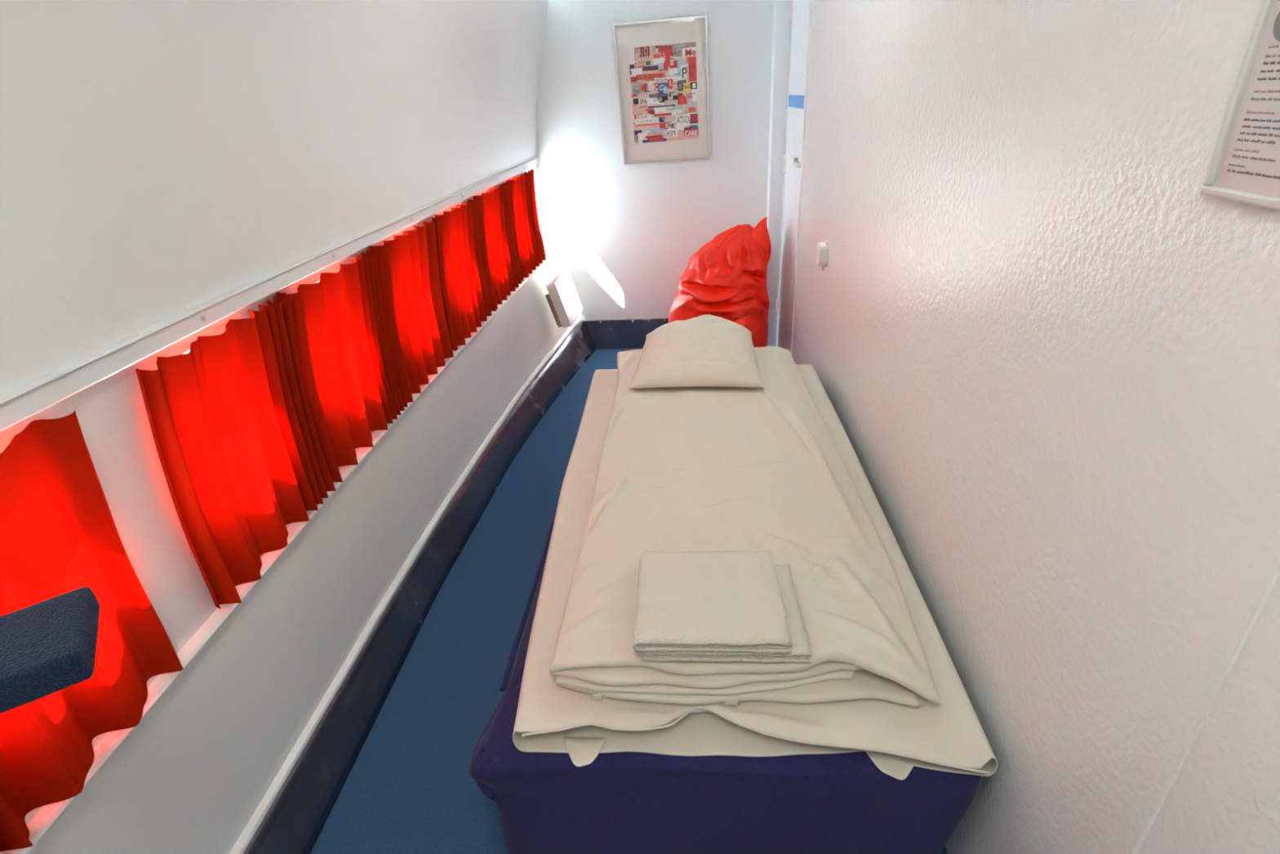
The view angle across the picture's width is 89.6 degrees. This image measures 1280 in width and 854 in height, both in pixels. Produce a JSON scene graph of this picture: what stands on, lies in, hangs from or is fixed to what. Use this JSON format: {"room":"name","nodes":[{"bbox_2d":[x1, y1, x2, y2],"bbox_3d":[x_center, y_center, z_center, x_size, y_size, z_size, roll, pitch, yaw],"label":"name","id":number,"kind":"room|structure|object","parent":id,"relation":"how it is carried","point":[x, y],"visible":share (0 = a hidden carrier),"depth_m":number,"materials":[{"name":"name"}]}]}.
{"room":"sleeping cabin","nodes":[
{"label":"sleeping cabin","id":0,"kind":"room"},
{"bbox_2d":[0,0,550,853],"bbox_3d":[-0.740,-0.513,1.539,0.243,1.395,5.300,-1,27,5],"label":"wall","id":1,"kind":"structure","parent":0,"point":[160,159],"depth_m":1.17,"materials":[{"name":"white paint"}]},
{"bbox_2d":[0,586,100,713],"bbox_3d":[-0.719,0.263,0.598,0.345,0.039,0.127,-20,31,-29],"label":"block","id":2,"kind":"object","parent":1,"relation":"attached to","point":[48,646],"visible":1,"depth_m":0.64,"materials":[{"name":"navy leather"}]},
{"bbox_2d":[0,408,183,851],"bbox_3d":[-0.835,0.294,0.854,0.087,0.521,0.414,-1,27,5],"label":"curtain","id":3,"kind":"object","parent":1,"relation":"hanging from","point":[59,534],"visible":0.85,"depth_m":0.93,"materials":[{"name":"red fabric"}]},
{"bbox_2d":[135,292,335,608],"bbox_3d":[-0.811,0.033,1.359,0.081,0.518,0.454,-2,27,4],"label":"curtain","id":4,"kind":"object","parent":1,"relation":"hanging from","point":[241,455],"visible":1,"depth_m":1.31,"materials":[{"name":"red fabric"}]},
{"bbox_2d":[0,157,539,431],"bbox_3d":[-0.790,-0.409,1.595,0.046,0.040,5.298,-1,27,5],"label":"curtain rail","id":5,"kind":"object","parent":1,"relation":"attached to","point":[27,399],"depth_m":1.16,"materials":[{"name":"white metal"}]},
{"bbox_2d":[1,252,554,853],"bbox_3d":[-0.791,0.094,1.857,0.078,0.032,5.298,-1,27,5],"label":"window sill","id":6,"kind":"structure","parent":1,"relation":"attached to","point":[49,815],"depth_m":1.23,"materials":[{"name":"white plastic"}]},
{"bbox_2d":[31,257,581,853],"bbox_3d":[-0.763,0.310,1.971,0.166,0.482,5.304,0,27,7],"label":"wall panel","id":7,"kind":"object","parent":1,"relation":"attached to","point":[190,778],"depth_m":1.56,"materials":[{"name":"white"}]},
{"bbox_2d":[275,247,408,482],"bbox_3d":[-0.796,-0.177,1.766,0.091,0.521,0.494,-1,27,5],"label":"curtain","id":8,"kind":"object","parent":1,"relation":"hanging from","point":[353,386],"visible":0.95,"depth_m":1.75,"materials":[{"name":"red fabric"}]},
{"bbox_2d":[368,217,457,402],"bbox_3d":[-0.761,-0.409,2.209,0.091,0.518,0.541,-1,27,5],"label":"curtain","id":9,"kind":"object","parent":1,"relation":"hanging from","point":[420,332],"visible":0.94,"depth_m":2.19,"materials":[{"name":"red fabric"}]},
{"bbox_2d":[435,196,497,351],"bbox_3d":[-0.717,-0.649,2.668,0.071,0.518,0.530,-1,27,5],"label":"curtain","id":10,"kind":"object","parent":1,"relation":"hanging from","point":[470,294],"visible":0.98,"depth_m":2.65,"materials":[{"name":"red fabric"}]},
{"bbox_2d":[473,181,524,309],"bbox_3d":[-0.677,-0.891,3.137,0.069,0.516,0.563,0,27,7],"label":"curtain","id":11,"kind":"object","parent":1,"relation":"hanging from","point":[503,263],"visible":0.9,"depth_m":3.14,"materials":[{"name":"red fabric"}]},
{"bbox_2d":[507,169,546,281],"bbox_3d":[-0.629,-1.142,3.616,0.058,0.516,0.557,0,27,7],"label":"curtain","id":12,"kind":"object","parent":1,"relation":"hanging from","point":[531,251],"visible":0.97,"depth_m":3.60,"materials":[{"name":"red fabric"}]},
{"bbox_2d":[533,172,542,231],"bbox_3d":[-0.686,-1.354,3.910,0.112,0.345,0.290,-1,27,5],"label":"window","id":13,"kind":"structure","parent":1,"relation":"in","point":[537,196],"depth_m":4.04,"materials":[{"name":"white"}]},
{"bbox_2d":[545,269,582,328],"bbox_3d":[-0.463,-0.779,3.899,0.150,0.274,0.354,0,27,8],"label":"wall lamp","id":14,"kind":"object","parent":1,"relation":"attached to","point":[562,298],"visible":1,"depth_m":3.80,"materials":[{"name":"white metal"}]},
{"bbox_2d":[545,271,564,288],"bbox_3d":[-0.497,-0.885,3.850,0.051,0.026,0.350,0,27,8],"label":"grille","id":15,"kind":"object","parent":14,"relation":"attached to","point":[557,281],"depth_m":3.79,"materials":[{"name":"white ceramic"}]},
{"bbox_2d":[310,347,947,853],"bbox_3d":[-0.021,0.667,2.098,1.574,0.001,5.300,-1,27,5],"label":"floor","id":16,"kind":"structure","parent":0,"point":[410,788],"depth_m":1.95,"materials":[{"name":"blue carpet"}]},
{"bbox_2d":[243,320,595,853],"bbox_3d":[-0.713,0.580,2.106,0.207,0.224,5.305,0,27,7],"label":"baseboard","id":17,"kind":"structure","parent":16,"relation":"on","point":[295,820],"depth_m":2.00,"materials":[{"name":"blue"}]},
{"bbox_2d":[229,315,584,853],"bbox_3d":[-0.745,0.499,2.067,0.157,0.078,5.304,0,27,7],"label":"trim","id":18,"kind":"structure","parent":17,"relation":"attached to","point":[269,797],"depth_m":1.86,"materials":[{"name":"white plastic"}]},
{"bbox_2d":[667,217,771,346],"bbox_3d":[0.451,-0.745,3.794,0.613,0.907,0.633,-1,27,5],"label":"beanbag","id":19,"kind":"object","parent":16,"relation":"on","point":[726,278],"visible":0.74,"depth_m":3.58,"materials":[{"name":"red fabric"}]},
{"bbox_2d":[469,506,981,853],"bbox_3d":[0.216,0.387,2.127,0.967,0.439,1.920,-1,27,5],"label":"bed","id":20,"kind":"object","parent":16,"relation":"on","point":[617,802],"visible":0.34,"depth_m":1.24,"materials":[{"name":"blue fabric"}]},
{"bbox_2d":[512,364,998,779],"bbox_3d":[0.223,0.172,2.001,0.969,0.069,1.919,-1,27,5],"label":"sheet","id":21,"kind":"object","parent":20,"relation":"on","point":[949,736],"visible":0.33,"depth_m":1.25,"materials":[{"name":"white fabric"}]},
{"bbox_2d":[548,346,942,706],"bbox_3d":[0.238,0.086,1.988,0.797,0.097,1.817,-1,27,5],"label":"duvet","id":22,"kind":"object","parent":21,"relation":"on","point":[681,468],"visible":0.71,"depth_m":1.58,"materials":[{"name":"beige fabric"}]},
{"bbox_2d":[628,314,764,388],"bbox_3d":[0.224,-0.327,2.529,0.508,0.177,0.541,-1,27,5],"label":"pillow","id":23,"kind":"object","parent":22,"relation":"on","point":[707,350],"visible":1,"depth_m":2.39,"materials":[{"name":"beige fabric"}]},
{"bbox_2d":[640,564,811,662],"bbox_3d":[0.166,0.375,1.335,0.328,0.028,0.264,-1,27,5],"label":"folded towel","id":24,"kind":"object","parent":22,"relation":"on","point":[801,650],"visible":0.12,"depth_m":1.23,"materials":[{"name":"beige fabric"}]},
{"bbox_2d":[632,551,792,653],"bbox_3d":[0.140,0.348,1.325,0.303,0.031,0.281,-1,27,5],"label":"folded towel","id":25,"kind":"object","parent":24,"relation":"on","point":[690,601],"visible":1,"depth_m":1.29,"materials":[{"name":"beige fabric"}]},
{"bbox_2d":[537,0,773,320],"bbox_3d":[0.055,-1.598,3.909,1.626,2.360,0.001,-1,27,5],"label":"wall","id":26,"kind":"structure","parent":0,"point":[625,237],"depth_m":3.91,"materials":[{"name":"white paint"}]},
{"bbox_2d":[583,318,668,349],"bbox_3d":[0.220,-0.640,4.385,1.200,0.205,0.016,-1,27,5],"label":"baseboard","id":27,"kind":"structure","parent":26,"relation":"attached to","point":[624,333],"depth_m":4.40,"materials":[{"name":"blue plastic"}]},
{"bbox_2d":[613,15,710,164],"bbox_3d":[0.136,-1.922,3.721,0.534,0.737,0.023,-1,27,5],"label":"framed picture","id":28,"kind":"object","parent":26,"relation":"attached to","point":[662,65],"visible":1,"depth_m":3.71,"materials":[{"name":"multicoloured paper"}]},
{"bbox_2d":[628,41,698,143],"bbox_3d":[0.140,-1.918,3.720,0.388,0.501,0.004,-1,27,5],"label":"print","id":29,"kind":"object","parent":28,"relation":"attached to","point":[664,76],"depth_m":3.72,"materials":[{"name":"multicoloured paper"}]},
{"bbox_2d":[766,0,792,346],"bbox_3d":[0.813,-1.567,3.803,0.098,2.320,0.115,-1,27,5],"label":"trim","id":30,"kind":"structure","parent":26,"relation":"attached to","point":[780,39],"depth_m":3.73,"materials":[{"name":"white paint"}]},
{"bbox_2d":[791,0,1279,853],"bbox_3d":[0.722,-0.595,1.859,0.050,2.380,2.895,-1,27,5],"label":"wall","id":31,"kind":"structure","parent":0,"point":[1048,359],"depth_m":0.98,"materials":[{"name":"white paint"}]},
{"bbox_2d":[775,0,809,351],"bbox_3d":[0.837,-1.283,3.519,0.062,2.048,0.619,-1,27,5],"label":"door","id":32,"kind":"structure","parent":31,"relation":"in","point":[799,9],"depth_m":3.46,"materials":[{"name":"white paint"}]},
{"bbox_2d":[790,0,812,355],"bbox_3d":[0.823,-1.139,3.222,0.056,2.090,0.032,-1,27,5],"label":"trim","id":33,"kind":"structure","parent":31,"relation":"attached to","point":[811,1],"depth_m":3.15,"materials":[{"name":"white"}]},
{"bbox_2d":[816,240,829,271],"bbox_3d":[0.741,-0.697,2.632,0.037,0.120,0.090,-1,27,5],"label":"wall switch","id":34,"kind":"object","parent":31,"relation":"attached to","point":[822,251],"visible":1,"depth_m":2.60,"materials":[{"name":"white plastic"}]},
{"bbox_2d":[1137,574,1279,853],"bbox_3d":[0.575,0.443,-0.140,0.046,2.380,1.620,-1,27,5],"label":"wall panel","id":35,"kind":"object","parent":31,"relation":"attached to","point":[1224,797],"depth_m":0.67,"materials":[{"name":"white paint"}]},
{"bbox_2d":[1200,0,1279,209],"bbox_3d":[0.570,-0.416,0.364,0.011,0.596,0.422,-1,27,5],"label":"framed notice","id":36,"kind":"object","parent":31,"relation":"attached to","point":[1243,166],"visible":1,"depth_m":0.62,"materials":[{"name":"white paper"}]},
{"bbox_2d":[1226,44,1279,178],"bbox_3d":[0.578,-0.363,0.449,0.001,0.375,0.276,-1,27,5],"label":"print","id":37,"kind":"object","parent":36,"relation":"attached to","point":[1253,133],"depth_m":0.62,"materials":[{"name":"grey paper"}]}
]}

